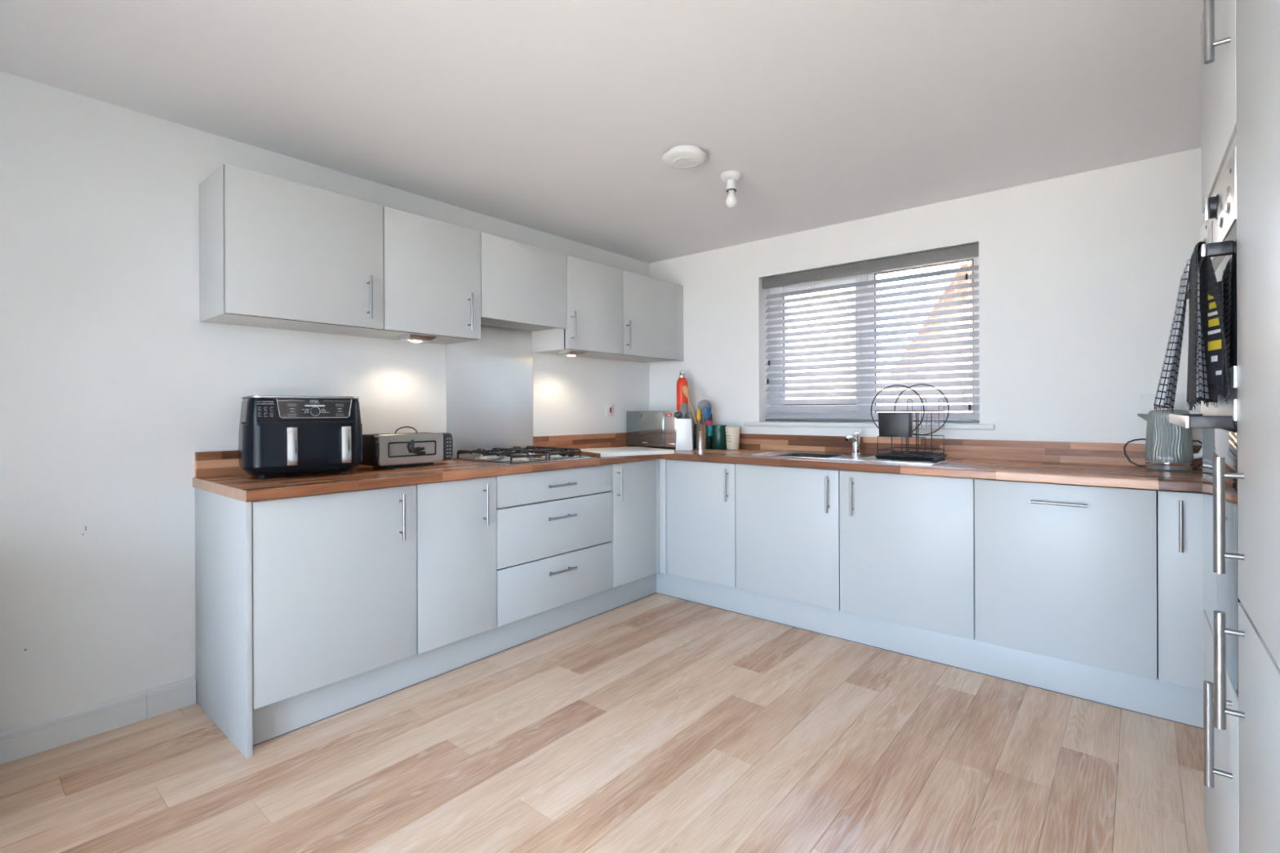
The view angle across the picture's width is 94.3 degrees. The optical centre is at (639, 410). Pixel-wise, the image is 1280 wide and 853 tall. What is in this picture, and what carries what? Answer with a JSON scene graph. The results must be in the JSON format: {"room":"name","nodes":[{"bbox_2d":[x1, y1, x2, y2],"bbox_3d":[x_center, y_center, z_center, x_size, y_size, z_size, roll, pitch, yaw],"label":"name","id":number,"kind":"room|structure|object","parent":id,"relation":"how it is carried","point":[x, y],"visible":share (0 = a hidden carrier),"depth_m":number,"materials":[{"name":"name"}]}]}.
{"room":"kitchen","nodes":[
{"label":"kitchen","id":0,"kind":"room"},
{"bbox_2d":[0,71,649,731],"bbox_3d":[-1.562,0.118,2.799,0.200,2.498,5.450,0,0,40],"label":"wall","id":1,"kind":"structure","parent":0,"point":[113,382],"depth_m":2.22,"materials":[{"name":"paint"}]},
{"bbox_2d":[0,675,195,764],"bbox_3d":[-2.439,1.118,1.585,0.016,0.104,2.059,0,0,40],"label":"baseboard","id":2,"kind":"structure","parent":1,"relation":"attached to","point":[40,735],"depth_m":2.14,"materials":[{"name":"white wood"}]},
{"bbox_2d":[199,164,383,335],"bbox_3d":[-1.443,-0.635,2.505,0.364,0.553,0.600,0,0,40],"label":"upper cabinet","id":3,"kind":"object","parent":1,"relation":"attached to","point":[275,252],"visible":1,"depth_m":2.36,"materials":[{"name":"laminate"}]},
{"bbox_2d":[352,206,480,344],"bbox_3d":[-1.085,-0.636,2.930,0.364,0.553,0.507,0,0,40],"label":"upper cabinet","id":4,"kind":"object","parent":1,"relation":"attached to","point":[432,268],"visible":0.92,"depth_m":2.82,"materials":[{"name":"laminate"}]},
{"bbox_2d":[398,333,435,342],"bbox_3d":[-1.077,-0.346,2.880,0.111,0.026,0.140,0,0,40],"label":"light","id":5,"kind":"object","parent":4,"relation":"attached to","point":[413,338],"visible":1,"depth_m":2.85,"materials":[{"name":"metal"}]},
{"bbox_2d":[445,324,533,457],"bbox_3d":[-0.863,-0.147,3.472,0.004,0.818,0.606,0,0,40],"label":"backsplash","id":6,"kind":"structure","parent":1,"relation":"attached to","point":[489,380],"depth_m":3.46,"materials":[{"name":"metal"}]},
{"bbox_2d":[480,232,566,331],"bbox_3d":[-0.744,-0.697,3.364,0.325,0.435,0.590,0,0,40],"label":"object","id":7,"kind":"object","parent":1,"relation":"attached to","point":[523,286],"visible":0.82,"depth_m":3.24,"materials":[{"name":"metal"}]},
{"bbox_2d":[531,255,622,357],"bbox_3d":[-0.379,-0.639,3.768,0.364,0.553,0.493,0,0,40],"label":"upper cabinet","id":8,"kind":"object","parent":1,"relation":"attached to","point":[594,291],"visible":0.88,"depth_m":3.65,"materials":[{"name":"laminate"}]},
{"bbox_2d":[558,350,586,356],"bbox_3d":[-0.414,-0.349,3.667,0.111,0.026,0.140,0,0,40],"label":"light","id":9,"kind":"object","parent":8,"relation":"attached to","point":[571,353],"visible":1,"depth_m":3.64,"materials":[{"name":"metal"}]},
{"bbox_2d":[533,432,627,451],"bbox_3d":[-0.294,0.212,4.135,0.018,0.100,1.133,0,0,40],"label":"backsplash","id":10,"kind":"structure","parent":1,"relation":"attached to","point":[615,439],"depth_m":4.02,"materials":[{"name":"brown wood"}]},
{"bbox_2d":[605,404,614,416],"bbox_3d":[-0.212,-0.003,4.239,0.012,0.086,0.086,0,0,40],"label":"switch","id":11,"kind":"object","parent":1,"relation":"attached to","point":[610,408],"visible":1,"depth_m":4.24,"materials":[{"name":"white plastic"}]},
{"bbox_2d":[591,270,684,362],"bbox_3d":[-0.003,-0.640,4.215,0.364,0.553,0.670,0,0,40],"label":"upper cabinet","id":12,"kind":"object","parent":1,"relation":"attached to","point":[650,304],"depth_m":4.10,"materials":[{"name":"laminate"}]},
{"bbox_2d":[0,0,1204,263],"bbox_3d":[-0.098,-1.212,1.562,4.040,0.150,5.450,0,0,40],"label":"ceiling","id":13,"kind":"structure","parent":0,"point":[557,117],"depth_m":2.11,"materials":[{"name":"paint"}]},
{"bbox_2d":[662,145,707,168],"bbox_3d":[0.198,-1.114,2.621,0.200,0.048,0.200,0,0,40],"label":"fire alarm","id":14,"kind":"object","parent":13,"relation":"attached to","point":[682,157],"visible":1,"depth_m":2.58,"materials":[{"name":"white plastic"}]},
{"bbox_2d":[720,170,742,208],"bbox_3d":[0.441,-1.060,2.867,0.100,0.158,0.100,0,0,40],"label":"pendant lamp","id":15,"kind":"object","parent":13,"relation":"attached to","point":[731,177],"visible":1,"depth_m":2.85,"materials":[{"name":"white plastic"}]},
{"bbox_2d":[0,593,1209,852],"bbox_3d":[-0.121,1.212,1.524,3.640,0.100,4.950,0,0,40],"label":"floor","id":16,"kind":"structure","parent":0,"point":[655,722],"depth_m":1.93,"materials":[{"name":"brown wood"}]},
{"bbox_2d":[195,488,252,758],"bbox_3d":[-1.545,0.736,2.192,0.604,0.862,0.018,0,0,40],"label":"end panel","id":17,"kind":"object","parent":16,"relation":"on","point":[223,524],"visible":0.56,"depth_m":2.14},
{"bbox_2d":[251,484,417,710],"bbox_3d":[-1.325,0.661,2.412,0.618,0.715,0.598,0,0,40],"label":"base cabinet","id":18,"kind":"object","parent":16,"relation":"on","point":[335,595],"visible":0.65,"depth_m":2.20,"materials":[{"name":"laminate"}]},
{"bbox_2d":[192,450,660,502],"bbox_3d":[-0.831,0.283,3.021,0.632,0.038,2.224,0,0,40],"label":"countertop","id":19,"kind":"structure","parent":18,"relation":"on","point":[242,487],"depth_m":2.39,"materials":[{"name":"brown wood"}]},
{"bbox_2d":[195,450,362,477],"bbox_3d":[-1.415,0.216,2.804,0.018,0.100,1.122,0,0,40],"label":"backsplash","id":20,"kind":"structure","parent":19,"relation":"on","point":[208,464],"depth_m":2.42,"materials":[{"name":"brown wood"}]},
{"bbox_2d":[238,395,363,479],"bbox_3d":[-1.406,0.104,2.471,0.434,0.324,0.353,0,0,-38],"label":"air fryer","id":21,"kind":"object","parent":19,"relation":"on","point":[278,435],"visible":1,"depth_m":2.35,"materials":[{"name":"black plastic"}]},
{"bbox_2d":[360,426,453,468],"bbox_3d":[-1.107,0.170,2.823,0.226,0.186,0.377,0,0,41],"label":"toaster","id":22,"kind":"object","parent":19,"relation":"on","point":[386,451],"visible":0.95,"depth_m":2.73,"materials":[{"name":"silver metal"}]},
{"bbox_2d":[453,445,596,464],"bbox_3d":[-0.627,0.236,3.273,0.500,0.054,0.600,0,0,40],"label":"gas hob","id":23,"kind":"object","parent":19,"relation":"in","point":[520,455],"visible":1,"depth_m":3.16,"materials":[{"name":"metal"}]},
{"bbox_2d":[453,456,596,464],"bbox_3d":[-0.627,0.261,3.273,0.500,0.004,0.600,0,0,40],"label":"steel tray","id":24,"kind":"object","parent":23,"relation":"on","point":[495,460],"depth_m":3.10,"materials":[{"name":"silver metal"}]},
{"bbox_2d":[567,446,674,457],"bbox_3d":[-0.122,0.251,3.634,0.512,0.022,0.430,0,0,-31],"label":"chopping board","id":25,"kind":"object","parent":19,"relation":"on","point":[629,451],"visible":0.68,"depth_m":3.52,"materials":[{"name":"white plastic"}]},
{"bbox_2d":[252,573,656,746],"bbox_3d":[-0.634,1.090,2.919,0.020,0.147,2.265,0,0,40],"label":"plinth","id":26,"kind":"object","parent":16,"relation":"on","point":[277,719],"visible":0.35,"depth_m":2.55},
{"bbox_2d":[415,475,497,653],"bbox_3d":[-1.003,0.660,2.794,0.618,0.715,0.398,0,0,40],"label":"base cabinet","id":27,"kind":"object","parent":16,"relation":"on","point":[456,519],"visible":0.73,"depth_m":2.60,"materials":[{"name":"laminate"}]},
{"bbox_2d":[494,464,613,626],"bbox_3d":[-0.618,0.659,3.253,0.618,0.715,0.796,0,0,40],"label":"base cabinet","id":28,"kind":"object","parent":16,"relation":"on","point":[554,528],"visible":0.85,"depth_m":3.03,"materials":[{"name":"laminate"}]},
{"bbox_2d":[609,459,656,587],"bbox_3d":[-0.232,0.657,3.711,0.618,0.715,0.398,0,0,40],"label":"base cabinet","id":29,"kind":"object","parent":16,"relation":"on","point":[633,491],"visible":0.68,"depth_m":3.53,"materials":[{"name":"laminate"}]},
{"bbox_2d":[656,458,667,573],"bbox_3d":[0.132,0.658,3.702,0.070,0.712,0.050,0,0,40],"label":"post","id":30,"kind":"object","parent":29,"relation":"attached to","point":[661,499],"visible":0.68,"depth_m":3.69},
{"bbox_2d":[666,459,736,587],"bbox_3d":[0.532,0.654,3.737,0.491,0.715,0.638,0,0,40],"label":"base cabinet","id":31,"kind":"object","parent":16,"relation":"on","point":[700,495],"visible":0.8,"depth_m":3.51,"materials":[{"name":"laminate"}]},
{"bbox_2d":[735,463,975,639],"bbox_3d":[1.180,0.652,3.192,1.198,0.715,0.638,0,0,40],"label":"base cabinet","id":32,"kind":"object","parent":16,"relation":"on","point":[894,548],"visible":0.96,"depth_m":2.90,"materials":[{"name":"laminate"}]},
{"bbox_2d":[605,445,1202,493],"bbox_3d":[1.245,0.275,3.167,3.620,0.038,0.672,0,0,40],"label":"countertop","id":33,"kind":"structure","parent":32,"relation":"on","point":[1133,477],"depth_m":2.65,"materials":[{"name":"brown wood"}]},
{"bbox_2d":[626,410,702,448],"bbox_3d":[0.172,0.132,4.271,0.488,0.257,0.275,0,0,43],"label":"microwave","id":34,"kind":"object","parent":33,"relation":"on","point":[643,428],"visible":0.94,"depth_m":4.16,"materials":[{"name":"metal"}]},
{"bbox_2d":[676,370,688,411],"bbox_3d":[0.296,-0.138,4.162,0.081,0.286,0.081,0,0,40],"label":"water bottle","id":35,"kind":"object","parent":34,"relation":"on","point":[682,381],"visible":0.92,"depth_m":4.13,"materials":[{"name":"red metal"}]},
{"bbox_2d":[675,418,693,450],"bbox_3d":[0.296,0.157,3.942,0.112,0.205,0.090,0,0,9],"label":"utensil holder","id":36,"kind":"object","parent":33,"relation":"on","point":[684,433],"visible":1,"depth_m":3.90,"materials":[{"name":"white ceramic"}]},
{"bbox_2d":[673,411,681,418],"bbox_3d":[0.255,0.072,3.965,0.059,0.130,0.037,0,0,14],"label":"ladle","id":37,"kind":"object","parent":36,"relation":"in","point":[677,415],"visible":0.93,"depth_m":3.95,"materials":[{"name":"grey plastic"}]},
{"bbox_2d":[680,403,688,418],"bbox_3d":[0.294,0.043,3.971,0.044,0.186,0.042,0,0,40],"label":"slotted spoon","id":38,"kind":"object","parent":36,"relation":"in","point":[683,407],"visible":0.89,"depth_m":3.97,"materials":[{"name":"grey plastic"}]},
{"bbox_2d":[694,423,706,449],"bbox_3d":[0.410,0.175,4.005,0.090,0.168,0.090,0,0,40],"label":"pot","id":39,"kind":"object","parent":33,"relation":"on","point":[700,430],"visible":0.96,"depth_m":3.97,"materials":[{"name":"metal"}]},
{"bbox_2d":[681,385,697,424],"bbox_3d":[0.362,0.042,4.009,0.155,0.423,0.015,0,0,7],"label":"wooden spoon","id":40,"kind":"object","parent":39,"relation":"in","point":[685,389],"visible":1,"depth_m":4.01,"materials":[{"name":"brown wood"}]},
{"bbox_2d":[696,408,701,424],"bbox_3d":[0.396,0.120,3.988,0.027,0.262,0.016,0,0,-25],"label":"spatula","id":41,"kind":"object","parent":39,"relation":"in","point":[699,415],"visible":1,"depth_m":3.98,"materials":[{"name":"yellow plastic"}]},
{"bbox_2d":[697,400,711,424],"bbox_3d":[0.438,0.089,4.022,0.095,0.326,0.016,0,0,5],"label":"skimmer","id":42,"kind":"object","parent":39,"relation":"in","point":[702,404],"visible":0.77,"depth_m":4.02,"materials":[{"name":"grey plastic"}]},
{"bbox_2d":[702,406,711,424],"bbox_3d":[0.441,0.113,3.987,0.078,0.278,0.025,0,0,26],"label":"spatula","id":43,"kind":"object","parent":39,"relation":"in","point":[707,411],"visible":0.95,"depth_m":3.98,"materials":[{"name":"blue plastic"}]},
{"bbox_2d":[703,412,712,448],"bbox_3d":[0.466,0.122,4.059,0.060,0.275,0.060,0,0,40],"label":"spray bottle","id":44,"kind":"object","parent":33,"relation":"on","point":[709,421],"visible":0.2,"depth_m":4.03,"materials":[{"name":"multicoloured plastic"}]},
{"bbox_2d":[706,435,712,448],"bbox_3d":[0.466,0.217,4.059,0.060,0.085,0.060,0,0,40],"label":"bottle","id":45,"kind":"object","parent":33,"relation":"on","point":[709,438],"depth_m":4.03,"materials":[{"name":"black plastic"}]},
{"bbox_2d":[712,425,726,448],"bbox_3d":[0.537,0.179,4.012,0.095,0.160,0.095,0,0,40],"label":"canister","id":46,"kind":"object","parent":33,"relation":"on","point":[719,442],"visible":0.93,"depth_m":3.97,"materials":[{"name":"green ceramic"}]},
{"bbox_2d":[724,426,740,449],"bbox_3d":[0.618,0.184,3.957,0.102,0.150,0.102,0,0,40],"label":"cup","id":47,"kind":"object","parent":33,"relation":"on","point":[732,433],"visible":1,"depth_m":3.92,"materials":[{"name":"beige ceramic"}]},
{"bbox_2d":[844,430,861,454],"bbox_3d":[1.225,0.184,3.400,0.056,0.140,0.166,0,0,40],"label":"tap","id":48,"kind":"object","parent":33,"relation":"on","point":[855,437],"visible":1,"depth_m":3.41,"materials":[{"name":"silver metal"}]},
{"bbox_2d":[750,450,959,465],"bbox_3d":[1.158,0.337,3.281,1.000,0.175,0.470,0,0,40],"label":"sink","id":49,"kind":"object","parent":33,"relation":"in","point":[846,456],"visible":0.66,"depth_m":3.16,"materials":[{"name":"metal"}]},
{"bbox_2d":[773,452,843,457],"bbox_3d":[0.963,0.336,3.399,0.318,0.163,0.308,0,0,40],"label":"bowl","id":50,"kind":"object","parent":49,"relation":"in","point":[793,454],"visible":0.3,"depth_m":3.52,"materials":[{"name":"silver metal"}]},
{"bbox_2d":[871,383,949,461],"bbox_3d":[1.388,0.053,3.072,0.314,0.390,0.352,0,0,40],"label":"dish rack","id":51,"kind":"object","parent":49,"relation":"on","point":[893,424],"visible":1,"depth_m":2.99,"materials":[{"name":"grey metal"}]},
{"bbox_2d":[874,452,946,461],"bbox_3d":[1.411,0.239,3.094,0.290,0.018,0.290,0,0,40],"label":"drip tray","id":52,"kind":"object","parent":51,"relation":"on","point":[932,456],"depth_m":3.03,"materials":[{"name":"black plastic"}]},
{"bbox_2d":[877,446,944,457],"bbox_3d":[1.411,0.214,3.093,0.254,0.028,0.274,0,0,40],"label":"basket","id":53,"kind":"object","parent":51,"relation":"on","point":[901,453],"depth_m":3.11,"materials":[{"name":"black metal"}]},
{"bbox_2d":[920,412,940,426],"bbox_3d":[1.502,0.045,3.069,0.062,0.075,0.122,0,0,40],"label":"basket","id":54,"kind":"object","parent":51,"relation":"on","point":[926,417],"depth_m":3.09,"materials":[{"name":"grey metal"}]},
{"bbox_2d":[693,433,1202,468],"bbox_3d":[1.423,0.206,3.443,3.703,0.100,0.020,0,0,40],"label":"backsplash","id":55,"kind":"structure","parent":33,"relation":"on","point":[1099,453],"depth_m":3.11,"materials":[{"name":"brown wood"}]},
{"bbox_2d":[1123,438,1202,468],"bbox_3d":[2.326,0.189,2.636,0.281,0.124,0.034,0,0,40],"label":"power cord","id":56,"kind":"object","parent":33,"relation":"on","point":[1127,442],"visible":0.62,"depth_m":2.69,"materials":[{"name":"black plastic"}]},
{"bbox_2d":[1137,408,1202,471],"bbox_3d":[2.268,0.119,2.532,0.176,0.268,0.167,0,0,-2],"label":"kettle","id":57,"kind":"object","parent":33,"relation":"on","point":[1169,446],"visible":0.84,"depth_m":2.49,"materials":[{"name":"grey metal"}]},
{"bbox_2d":[656,573,1203,728],"bbox_3d":[1.280,1.083,2.802,3.060,0.147,0.020,0,0,40],"label":"plinth","id":58,"kind":"object","parent":16,"relation":"on","point":[1182,704],"visible":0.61,"depth_m":2.64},
{"bbox_2d":[974,478,1157,679],"bbox_3d":[1.869,0.650,2.611,0.601,0.715,0.638,0,0,40],"label":"dishwasher","id":59,"kind":"object","parent":16,"relation":"on","point":[1068,572],"visible":0.86,"depth_m":2.37,"materials":[{"name":"laminate"}]},
{"bbox_2d":[1156,489,1204,690],"bbox_3d":[2.272,0.648,2.272,0.448,0.715,0.638,0,0,40],"label":"base cabinet","id":60,"kind":"object","parent":16,"relation":"on","point":[1180,524],"visible":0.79,"depth_m":2.16,"materials":[{"name":"laminate"}]},
{"bbox_2d":[1200,0,1239,852],"bbox_3d":[1.398,0.103,1.051,0.617,2.105,0.600,0,0,39],"label":"tall cabinet","id":61,"kind":"object","parent":16,"relation":"on","point":[1218,24],"visible":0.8,"depth_m":1.12,"materials":[{"name":"laminate"}]},
{"bbox_2d":[1168,133,1240,697],"bbox_3d":[1.357,0.002,1.085,0.562,0.959,0.594,0,0,39],"label":"double oven","id":62,"kind":"object","parent":61,"relation":"in","point":[1219,423],"visible":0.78,"depth_m":1.08,"materials":[{"name":"silver metal"}]},
{"bbox_2d":[1153,257,1217,413],"bbox_3d":[1.143,-0.148,1.250,0.100,0.307,0.241,0,0,39],"label":"tea towel","id":63,"kind":"object","parent":62,"relation":"hanging from","point":[1165,396],"visible":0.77,"depth_m":1.19,"materials":[{"name":"fabric"}]},
{"bbox_2d":[1186,241,1230,410],"bbox_3d":[1.038,-0.151,1.088,0.050,0.301,0.112,0,0,39],"label":"tea towel","id":64,"kind":"object","parent":62,"relation":"hanging from","point":[1211,300],"visible":0.94,"depth_m":1.07,"materials":[{"name":"fabric"}]},
{"bbox_2d":[1213,0,1279,852],"bbox_3d":[1.018,0.105,0.587,0.615,2.105,0.600,0,0,39],"label":"tall cabinet","id":65,"kind":"object","parent":16,"relation":"on","point":[1257,21],"visible":1,"depth_m":0.84,"materials":[{"name":"laminate"}]},
{"bbox_2d":[648,147,1204,445],"bbox_3d":[1.565,0.106,3.533,3.640,2.498,0.300,0,0,40],"label":"wall","id":66,"kind":"structure","parent":0,"point":[1080,274],"depth_m":2.99,"materials":[{"name":"paint"}]},
{"bbox_2d":[743,421,995,430],"bbox_3d":[1.327,0.088,3.619,1.475,0.030,0.195,0,0,40],"label":"window sill","id":67,"kind":"structure","parent":66,"relation":"attached to","point":[771,424],"depth_m":3.55,"materials":[{"name":"white paint"}]},
{"bbox_2d":[769,256,979,423],"bbox_3d":[1.394,-0.411,3.679,1.303,0.967,0.133,0,0,40],"label":"window","id":68,"kind":"structure","parent":66,"relation":"in","point":[871,276],"depth_m":3.69,"materials":[{"name":"plastic"}]},
{"bbox_2d":[762,243,979,422],"bbox_3d":[1.328,-0.411,3.591,1.283,0.955,0.082,0,0,40],"label":"blind","id":69,"kind":"object","parent":68,"relation":"attached to","point":[971,251],"visible":0.94,"depth_m":3.53,"materials":[{"name":"grey plastic"}]},
{"bbox_2d":[1141,393,1184,413],"bbox_3d":[2.348,-0.033,2.669,0.146,0.086,0.012,0,0,40],"label":"wall socket","id":70,"kind":"object","parent":66,"relation":"attached to","point":[1147,400],"visible":0.6,"depth_m":2.69,"materials":[{"name":"white plastic"}]},
{"label":"outside","id":71,"kind":"structure","parent":0,"visible":0},
{"bbox_3d":[19.481,1.339,27.636,80.000,0.200,59.650,0,0,40],"label":"ground","id":72,"kind":"structure","parent":71,"visible":0},
{"bbox_2d":[787,288,855,384],"bbox_3d":[2.498,-3.639,15.494,6.098,9.880,5.530,0,0,14],"label":"house","id":73,"kind":"structure","parent":72,"relation":"on","point":[845,289],"depth_m":12.63,"materials":[{"name":"tile"}]},
{"bbox_2d":[787,377,972,412],"bbox_3d":[3.319,0.419,9.684,7.000,1.760,0.070,0,0,40],"label":"fence","id":74,"kind":"object","parent":72,"relation":"on","point":[966,379],"visible":0.05,"depth_m":9.06,"materials":[{"name":"brown wood"}]},
{"bbox_2d":[878,262,972,412],"bbox_3d":[9.500,-2.408,12.184,7.428,7.368,6.530,0,0,40],"label":"house","id":75,"kind":"structure","parent":72,"relation":"on","point":[966,264],"depth_m":11.38,"materials":[{"name":"tile"}]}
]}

